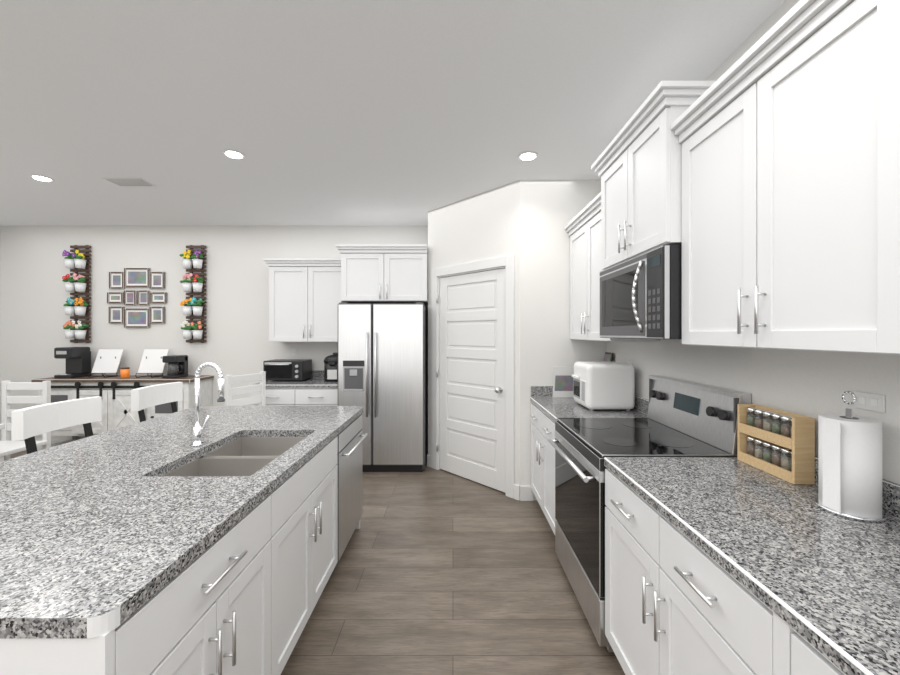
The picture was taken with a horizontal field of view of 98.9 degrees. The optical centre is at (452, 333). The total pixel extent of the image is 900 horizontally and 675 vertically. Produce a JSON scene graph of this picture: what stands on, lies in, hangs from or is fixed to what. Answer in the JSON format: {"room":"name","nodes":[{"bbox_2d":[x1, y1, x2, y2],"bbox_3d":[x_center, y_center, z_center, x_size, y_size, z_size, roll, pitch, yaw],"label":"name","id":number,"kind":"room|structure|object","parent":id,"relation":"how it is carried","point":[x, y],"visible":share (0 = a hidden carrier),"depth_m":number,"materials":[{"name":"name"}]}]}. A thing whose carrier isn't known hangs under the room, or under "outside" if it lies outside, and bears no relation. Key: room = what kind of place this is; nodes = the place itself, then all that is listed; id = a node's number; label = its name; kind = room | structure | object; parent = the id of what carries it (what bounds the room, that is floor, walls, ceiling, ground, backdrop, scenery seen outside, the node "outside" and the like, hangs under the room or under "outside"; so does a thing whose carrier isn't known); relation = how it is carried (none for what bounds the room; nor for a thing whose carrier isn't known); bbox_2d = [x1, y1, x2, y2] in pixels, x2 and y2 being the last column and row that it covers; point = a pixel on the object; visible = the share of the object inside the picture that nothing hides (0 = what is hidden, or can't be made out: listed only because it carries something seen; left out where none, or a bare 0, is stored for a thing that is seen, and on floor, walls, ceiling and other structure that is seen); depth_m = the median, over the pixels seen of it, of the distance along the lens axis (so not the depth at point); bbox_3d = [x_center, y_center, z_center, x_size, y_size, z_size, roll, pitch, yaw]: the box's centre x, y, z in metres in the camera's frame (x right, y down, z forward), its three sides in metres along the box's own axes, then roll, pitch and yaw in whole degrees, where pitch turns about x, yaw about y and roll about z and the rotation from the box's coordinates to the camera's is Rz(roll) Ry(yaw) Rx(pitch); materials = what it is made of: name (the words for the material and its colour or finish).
{"room":"kitchen","nodes":[
{"label":"kitchen","id":0,"kind":"room"},
{"bbox_2d":[0,226,427,439],"bbox_3d":[-2.172,0.055,4.910,7.295,2.830,0.120,0,0,0],"label":"wall","id":1,"kind":"structure","parent":0,"point":[34,296],"depth_m":4.85,"materials":[{"name":"paint"}]},
{"bbox_2d":[0,440,64,450],"bbox_3d":[-4.010,1.405,4.842,3.320,0.130,0.015,0,0,0],"label":"baseboard","id":2,"kind":"structure","parent":1,"relation":"attached to","point":[52,441],"depth_m":4.84,"materials":[{"name":"white"}]},
{"bbox_2d":[62,245,90,342],"bbox_3d":[-4.667,-0.500,4.771,0.284,1.230,0.150,0,0,0],"label":"wall planter","id":3,"kind":"object","parent":1,"relation":"attached to","point":[76,261],"visible":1,"depth_m":4.75,"materials":[{"name":"brown wood"}]},
{"bbox_2d":[107,292,123,302],"bbox_3d":[-4.239,-0.453,4.836,0.200,0.140,0.022,0,0,0],"label":"picture frame","id":4,"kind":"object","parent":1,"relation":"attached to","point":[115,297],"visible":0.94,"depth_m":4.83,"materials":[{"name":"white"}]},
{"bbox_2d":[109,272,124,288],"bbox_3d":[-4.221,-0.673,4.836,0.186,0.213,0.022,0,0,0],"label":"picture frame","id":5,"kind":"object","parent":1,"relation":"attached to","point":[116,280],"visible":0.96,"depth_m":4.83,"materials":[{"name":"white"}]},
{"bbox_2d":[109,306,124,322],"bbox_3d":[-4.225,-0.238,4.836,0.186,0.213,0.022,0,0,0],"label":"picture frame","id":6,"kind":"object","parent":1,"relation":"attached to","point":[116,314],"visible":0.96,"depth_m":4.83,"materials":[{"name":"white"}]},
{"bbox_2d":[124,290,136,304],"bbox_3d":[-4.053,-0.453,4.836,0.150,0.187,0.022,0,0,0],"label":"picture frame","id":7,"kind":"object","parent":1,"relation":"attached to","point":[130,297],"visible":1,"depth_m":4.83,"materials":[{"name":"white"}]},
{"bbox_2d":[124,268,149,286],"bbox_3d":[-3.967,-0.707,4.836,0.317,0.243,0.022,0,0,0],"label":"picture frame","id":8,"kind":"object","parent":1,"relation":"attached to","point":[136,277],"visible":0.96,"depth_m":4.83,"materials":[{"name":"white"}]},
{"bbox_2d":[124,308,149,327],"bbox_3d":[-3.967,-0.199,4.836,0.317,0.243,0.022,0,0,0],"label":"picture frame","id":9,"kind":"object","parent":1,"relation":"attached to","point":[136,317],"visible":0.92,"depth_m":4.83,"materials":[{"name":"white"}]},
{"bbox_2d":[137,290,149,304],"bbox_3d":[-3.885,-0.453,4.836,0.150,0.187,0.022,0,0,0],"label":"picture frame","id":10,"kind":"object","parent":1,"relation":"attached to","point":[143,297],"visible":1,"depth_m":4.83,"materials":[{"name":"white"}]},
{"bbox_2d":[149,272,164,288],"bbox_3d":[-3.713,-0.673,4.836,0.186,0.213,0.022,0,0,0],"label":"picture frame","id":11,"kind":"object","parent":1,"relation":"attached to","point":[156,280],"visible":1,"depth_m":4.83,"materials":[{"name":"white"}]},
{"bbox_2d":[149,306,164,322],"bbox_3d":[-3.713,-0.238,4.836,0.186,0.213,0.022,0,0,0],"label":"picture frame","id":12,"kind":"object","parent":1,"relation":"attached to","point":[156,314],"visible":0.98,"depth_m":4.83,"materials":[{"name":"white"}]},
{"bbox_2d":[150,292,166,302],"bbox_3d":[-3.695,-0.453,4.836,0.200,0.140,0.022,0,0,0],"label":"picture frame","id":13,"kind":"object","parent":1,"relation":"attached to","point":[158,297],"visible":1,"depth_m":4.83,"materials":[{"name":"white"}]},
{"bbox_2d":[180,245,205,342],"bbox_3d":[-3.220,-0.500,4.770,0.281,1.230,0.152,0,0,0],"label":"wall planter","id":14,"kind":"object","parent":1,"relation":"attached to","point":[191,330],"visible":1,"depth_m":4.74,"materials":[{"name":"brown wood"}]},
{"bbox_2d":[291,348,296,356],"bbox_3d":[-2.000,0.230,4.845,0.072,0.114,0.008,0,0,0],"label":"electrical outlet","id":15,"kind":"object","parent":1,"relation":"attached to","point":[293,352],"visible":1,"depth_m":4.84,"materials":[{"name":"white plastic"}]},
{"bbox_2d":[263,258,340,341],"bbox_3d":[-1.730,-0.393,4.662,0.963,0.975,0.369,0,0,0],"label":"upper cabinet","id":16,"kind":"object","parent":1,"relation":"attached to","point":[304,296],"visible":0.77,"depth_m":4.53,"materials":[{"name":"white wood"}]},
{"bbox_2d":[335,244,427,304],"bbox_3d":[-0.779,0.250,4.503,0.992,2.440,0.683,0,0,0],"label":"upper cabinet","id":17,"kind":"object","parent":1,"relation":"attached to","point":[384,273],"visible":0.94,"depth_m":4.22,"materials":[{"name":"white wood"}]},
{"bbox_2d":[10,451,624,674],"bbox_3d":[-2.172,1.510,1.125,7.295,0.080,7.690,0,0,0],"label":"floor","id":18,"kind":"structure","parent":0,"point":[439,572],"depth_m":2.16,"materials":[{"name":"brown wood"}]},
{"bbox_2d":[0,381,50,461],"bbox_3d":[-4.000,0.955,3.413,0.440,1.030,0.435,0,0,0],"label":"dining chair","id":19,"kind":"object","parent":18,"relation":"on","point":[8,447],"visible":0.6,"depth_m":3.60,"materials":[{"name":"white wood"}]},
{"bbox_2d":[11,396,101,453],"bbox_3d":[-2.055,0.933,2.200,0.485,1.076,0.475,0,0,0],"label":"bar stool","id":20,"kind":"object","parent":18,"relation":"on","point":[28,424],"visible":0.25,"depth_m":2.16,"materials":[{"name":"white painted wood"},{"name":"black metal"}]},
{"bbox_2d":[31,375,213,450],"bbox_3d":[-3.910,0.995,4.596,1.810,0.950,0.496,0,0,0],"label":"sideboard","id":21,"kind":"object","parent":18,"relation":"on","point":[114,392],"visible":0.52,"depth_m":4.40,"materials":[{"name":"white wood"}]},
{"bbox_2d":[54,347,90,377],"bbox_3d":[-4.570,0.339,4.628,0.200,0.360,0.272,0,0,0],"label":"pod coffee maker","id":22,"kind":"object","parent":21,"relation":"on","point":[78,361],"visible":1,"depth_m":4.63,"materials":[{"name":"black plastic"}]},
{"bbox_2d":[88,349,122,377],"bbox_3d":[-4.220,0.355,4.653,0.300,0.328,0.216,0,0,0],"label":"tablet stand","id":23,"kind":"object","parent":21,"relation":"on","point":[107,360],"visible":1,"depth_m":4.70,"materials":[{"name":"white plastic"}]},
{"bbox_2d":[120,367,129,377],"bbox_3d":[-3.930,0.461,4.614,0.088,0.116,0.088,0,0,0],"label":"candle jar","id":24,"kind":"object","parent":21,"relation":"on","point":[124,372],"visible":1,"depth_m":4.58,"materials":[{"name":"orange glass"}]},
{"bbox_2d":[135,349,168,377],"bbox_3d":[-3.660,0.355,4.653,0.300,0.328,0.216,0,0,0],"label":"tablet stand","id":25,"kind":"object","parent":21,"relation":"on","point":[151,361],"visible":0.94,"depth_m":4.70,"materials":[{"name":"white plastic"}]},
{"bbox_2d":[162,355,187,377],"bbox_3d":[-3.319,0.389,4.619,0.192,0.260,0.210,0,0,0],"label":"drip coffee maker","id":26,"kind":"object","parent":21,"relation":"on","point":[177,366],"visible":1,"depth_m":4.55,"materials":[{"name":"black plastic"}]},
{"bbox_2d":[131,382,182,421],"bbox_3d":[-2.065,0.933,2.940,0.485,1.076,0.475,0,0,0],"label":"bar stool","id":27,"kind":"object","parent":18,"relation":"on","point":[142,398],"visible":0.17,"depth_m":2.93,"materials":[{"name":"white wood"}]},
{"bbox_2d":[0,410,363,674],"bbox_3d":[-1.137,1.032,1.840,0.976,0.876,2.164,0,0,0],"label":"kitchen island","id":28,"kind":"object","parent":18,"relation":"on","point":[241,605],"depth_m":1.20,"materials":[{"name":"white"}]},
{"bbox_2d":[0,406,363,629],"bbox_3d":[-1.323,0.575,1.861,1.285,0.040,2.218,0,0,0],"label":"island countertop","id":29,"kind":"structure","parent":28,"relation":"on","point":[91,526],"depth_m":1.25,"materials":[{"name":"grey stone"}]},
{"bbox_2d":[191,362,224,446],"bbox_3d":[-1.210,0.346,1.929,0.184,0.415,0.122,0,0,0],"label":"faucet","id":30,"kind":"object","parent":29,"relation":"on","point":[198,428],"visible":1,"depth_m":1.91,"materials":[{"name":"silver metal"}]},
{"bbox_2d":[168,434,299,473],"bbox_3d":[-1.005,0.688,1.860,0.430,0.212,0.720,0,0,0],"label":"sink","id":31,"kind":"object","parent":29,"relation":"in","point":[244,453],"depth_m":1.94,"materials":[{"name":"silver metal"}]},
{"bbox_2d":[337,414,367,561],"bbox_3d":[-0.968,1.032,2.595,0.675,0.867,0.607,0,0,0],"label":"dishwasher","id":32,"kind":"object","parent":28,"relation":"in","point":[351,437],"visible":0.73,"depth_m":2.51,"materials":[{"name":"grey"}]},
{"bbox_2d":[225,371,265,405],"bbox_3d":[-1.873,0.930,3.747,0.435,1.080,0.440,0,0,24],"label":"bar chair","id":33,"kind":"object","parent":18,"relation":"on","point":[230,391],"visible":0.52,"depth_m":3.81,"materials":[{"name":"white wood"}]},
{"bbox_2d":[249,370,337,405],"bbox_3d":[-1.736,0.963,4.508,0.975,1.015,0.678,0,0,0],"label":"base cabinet","id":34,"kind":"object","parent":18,"relation":"on","point":[316,389],"visible":0.35,"depth_m":4.21,"materials":[{"name":"white wood"}]},
{"bbox_2d":[263,359,311,380],"bbox_3d":[-1.974,0.434,4.599,0.460,0.240,0.342,0,0,0],"label":"toaster oven","id":35,"kind":"object","parent":34,"relation":"on","point":[288,369],"visible":0.98,"depth_m":4.47,"materials":[{"name":"black metal"}]},
{"bbox_2d":[324,353,337,381],"bbox_3d":[-1.395,0.389,4.580,0.272,0.330,0.300,0,0,0],"label":"coffee maker","id":36,"kind":"object","parent":34,"relation":"on","point":[330,368],"visible":0.65,"depth_m":4.46,"materials":[{"name":"black plastic"}]},
{"bbox_2d":[338,303,427,471],"bbox_3d":[-0.760,0.569,4.404,0.910,1.802,0.831,0,0,0],"label":"fridge","id":37,"kind":"object","parent":18,"relation":"on","point":[383,364],"visible":1,"depth_m":4.04,"materials":[{"name":"grey metal"}]},
{"bbox_2d":[530,386,648,534],"bbox_3d":[1.001,0.963,2.955,0.702,1.015,0.881,0,0,0],"label":"base cabinet","id":38,"kind":"object","parent":18,"relation":"on","point":[547,409],"visible":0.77,"depth_m":2.88,"materials":[{"name":"white wood"}]},
{"bbox_2d":[552,366,573,396],"bbox_3d":[0.980,0.417,3.339,0.220,0.275,0.062,0,0,0],"label":"picture frame","id":39,"kind":"object","parent":38,"relation":"on","point":[562,382],"visible":0.64,"depth_m":3.33,"materials":[{"name":"white"}]},
{"bbox_2d":[572,361,634,410],"bbox_3d":[1.117,0.387,2.915,0.375,0.335,0.350,0,0,0],"label":"toaster","id":40,"kind":"object","parent":38,"relation":"on","point":[603,384],"visible":1,"depth_m":2.74,"materials":[{"name":"white plastic"}]},
{"bbox_2d":[548,375,750,651],"bbox_3d":[0.980,0.870,2.127,0.743,1.200,0.770,0,0,0],"label":"range","id":41,"kind":"object","parent":18,"relation":"on","point":[684,418],"visible":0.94,"depth_m":1.99,"materials":[{"name":"silver metal"}]},
{"bbox_2d":[604,460,899,674],"bbox_3d":[0.995,1.032,1.262,0.620,0.875,0.955,0,0,0],"label":"base cabinet","id":42,"kind":"object","parent":18,"relation":"on","point":[724,566],"depth_m":1.11,"materials":[{"name":"white"}]},
{"bbox_2d":[737,404,814,483],"bbox_3d":[1.293,0.431,1.558,0.076,0.245,0.285,0,0,0],"label":"spice rack","id":43,"kind":"object","parent":42,"relation":"on","point":[778,443],"visible":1,"depth_m":1.52,"materials":[{"name":"brown wood"}]},
{"bbox_2d":[814,391,886,522],"bbox_3d":[1.245,0.366,1.210,0.160,0.375,0.160,0,0,0],"label":"paper towel","id":44,"kind":"object","parent":42,"relation":"on","point":[849,465],"visible":1,"depth_m":1.16,"materials":[{"name":"paper"},{"name":"chrome"}]},
{"bbox_2d":[788,624,899,674],"bbox_3d":[0.995,1.032,0.347,0.620,0.875,0.955,0,0,0],"label":"base cabinet","id":45,"kind":"object","parent":18,"relation":"on","point":[813,649],"depth_m":0.71,"materials":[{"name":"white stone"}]},
{"bbox_2d":[0,0,784,225],"bbox_3d":[-2.172,-1.400,1.125,7.295,0.080,7.690,0,0,0],"label":"ceiling","id":46,"kind":"structure","parent":0,"point":[364,112],"depth_m":2.21,"materials":[{"name":"paint"}]},
{"bbox_2d":[29,174,53,181],"bbox_3d":[-3.583,-1.355,3.356,0.150,0.009,0.150,0,0,0],"label":"recessed light","id":47,"kind":"object","parent":46,"relation":"in","point":[41,178],"visible":0.98,"depth_m":3.35,"materials":[{"name":"white plastic"}]},
{"bbox_2d":[102,178,155,185],"bbox_3d":[-2.890,-1.353,3.445,0.340,0.011,0.180,0,0,0],"label":"ceiling vent","id":48,"kind":"object","parent":46,"relation":"in","point":[129,181],"visible":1,"depth_m":3.42,"materials":[{"name":"white metal"}]},
{"bbox_2d":[222,149,244,158],"bbox_3d":[-1.655,-1.355,2.910,0.150,0.009,0.150,0,0,0],"label":"recessed light","id":49,"kind":"object","parent":46,"relation":"in","point":[233,154],"visible":1,"depth_m":2.90,"materials":[{"name":"white plastic"}]},
{"bbox_2d":[518,151,537,160],"bbox_3d":[0.573,-1.355,2.940,0.150,0.009,0.150,0,0,0],"label":"recessed light","id":50,"kind":"object","parent":46,"relation":"in","point":[528,156],"visible":1,"depth_m":2.93,"materials":[{"name":"white plastic"}]},
{"bbox_2d":[428,180,605,499],"bbox_3d":[0.538,0.055,4.125,1.634,2.830,1.450,0,0,0],"label":"wall","id":51,"kind":"structure","parent":0,"point":[525,222],"depth_m":3.40,"materials":[{"name":"paint"}]},
{"bbox_2d":[431,254,514,498],"bbox_3d":[0.191,0.380,3.864,0.144,2.180,1.110,0,0,-44],"label":"door frame","id":52,"kind":"structure","parent":51,"relation":"attached to","point":[507,262],"depth_m":3.63,"materials":[{"name":"white wood"}]},
{"bbox_2d":[440,268,505,492],"bbox_3d":[0.185,0.427,3.853,0.652,2.062,0.677,0,0,0],"label":"pantry door","id":53,"kind":"structure","parent":51,"relation":"in","point":[472,376],"depth_m":3.81,"materials":[{"name":"white wood"}]},
{"bbox_2d":[604,352,613,360],"bbox_3d":[1.298,0.356,3.285,0.084,0.394,0.150,0,0,0],"label":"stand","id":54,"kind":"object","parent":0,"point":[608,356],"visible":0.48,"depth_m":3.27,"materials":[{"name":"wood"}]},
{"bbox_2d":[606,0,899,484],"bbox_3d":[1.415,0.055,1.065,0.120,2.830,7.570,0,0,0],"label":"wall","id":55,"kind":"structure","parent":0,"point":[814,384],"depth_m":1.58,"materials":[{"name":"paint"}]},
{"bbox_2d":[564,192,659,341],"bbox_3d":[1.167,-0.448,2.956,0.369,0.995,0.880,0,0,0],"label":"upper cabinet","id":56,"kind":"object","parent":55,"relation":"attached to","point":[582,227],"visible":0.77,"depth_m":2.95,"materials":[{"name":"white wood"}]},
{"bbox_2d":[591,81,715,269],"bbox_3d":[1.134,-0.765,2.127,0.434,0.700,0.866,0,0,0],"label":"upper cabinet","id":57,"kind":"object","parent":55,"relation":"attached to","point":[637,165],"visible":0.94,"depth_m":1.93,"materials":[{"name":"white wood"}]},
{"bbox_2d":[600,244,681,338],"bbox_3d":[1.125,-0.190,2.127,0.451,0.430,0.766,0,0,0],"label":"microwave","id":58,"kind":"object","parent":57,"relation":"attached to","point":[641,296],"visible":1,"depth_m":1.92,"materials":[{"name":"black plastic"}]},
{"bbox_2d":[675,0,862,352],"bbox_3d":[1.190,-0.422,1.276,0.321,0.946,0.925,0,0,0],"label":"upper cabinet","id":59,"kind":"object","parent":55,"relation":"attached to","point":[786,127],"depth_m":1.21,"materials":[{"name":"white wood"}]},
{"bbox_2d":[854,391,884,412],"bbox_3d":[1.350,0.220,1.250,0.008,0.056,0.090,0,0,0],"label":"electrical outlet","id":60,"kind":"object","parent":55,"relation":"attached to","point":[870,402],"visible":0.98,"depth_m":1.24,"materials":[{"name":"white plastic"}]},
{"bbox_2d":[863,0,899,354],"bbox_3d":[1.190,-0.422,0.448,0.321,0.946,0.978,0,0,0],"label":"upper cabinet","id":61,"kind":"object","parent":55,"relation":"attached to","point":[881,18],"depth_m":0.93,"materials":[{"name":"white wood"}]}
]}

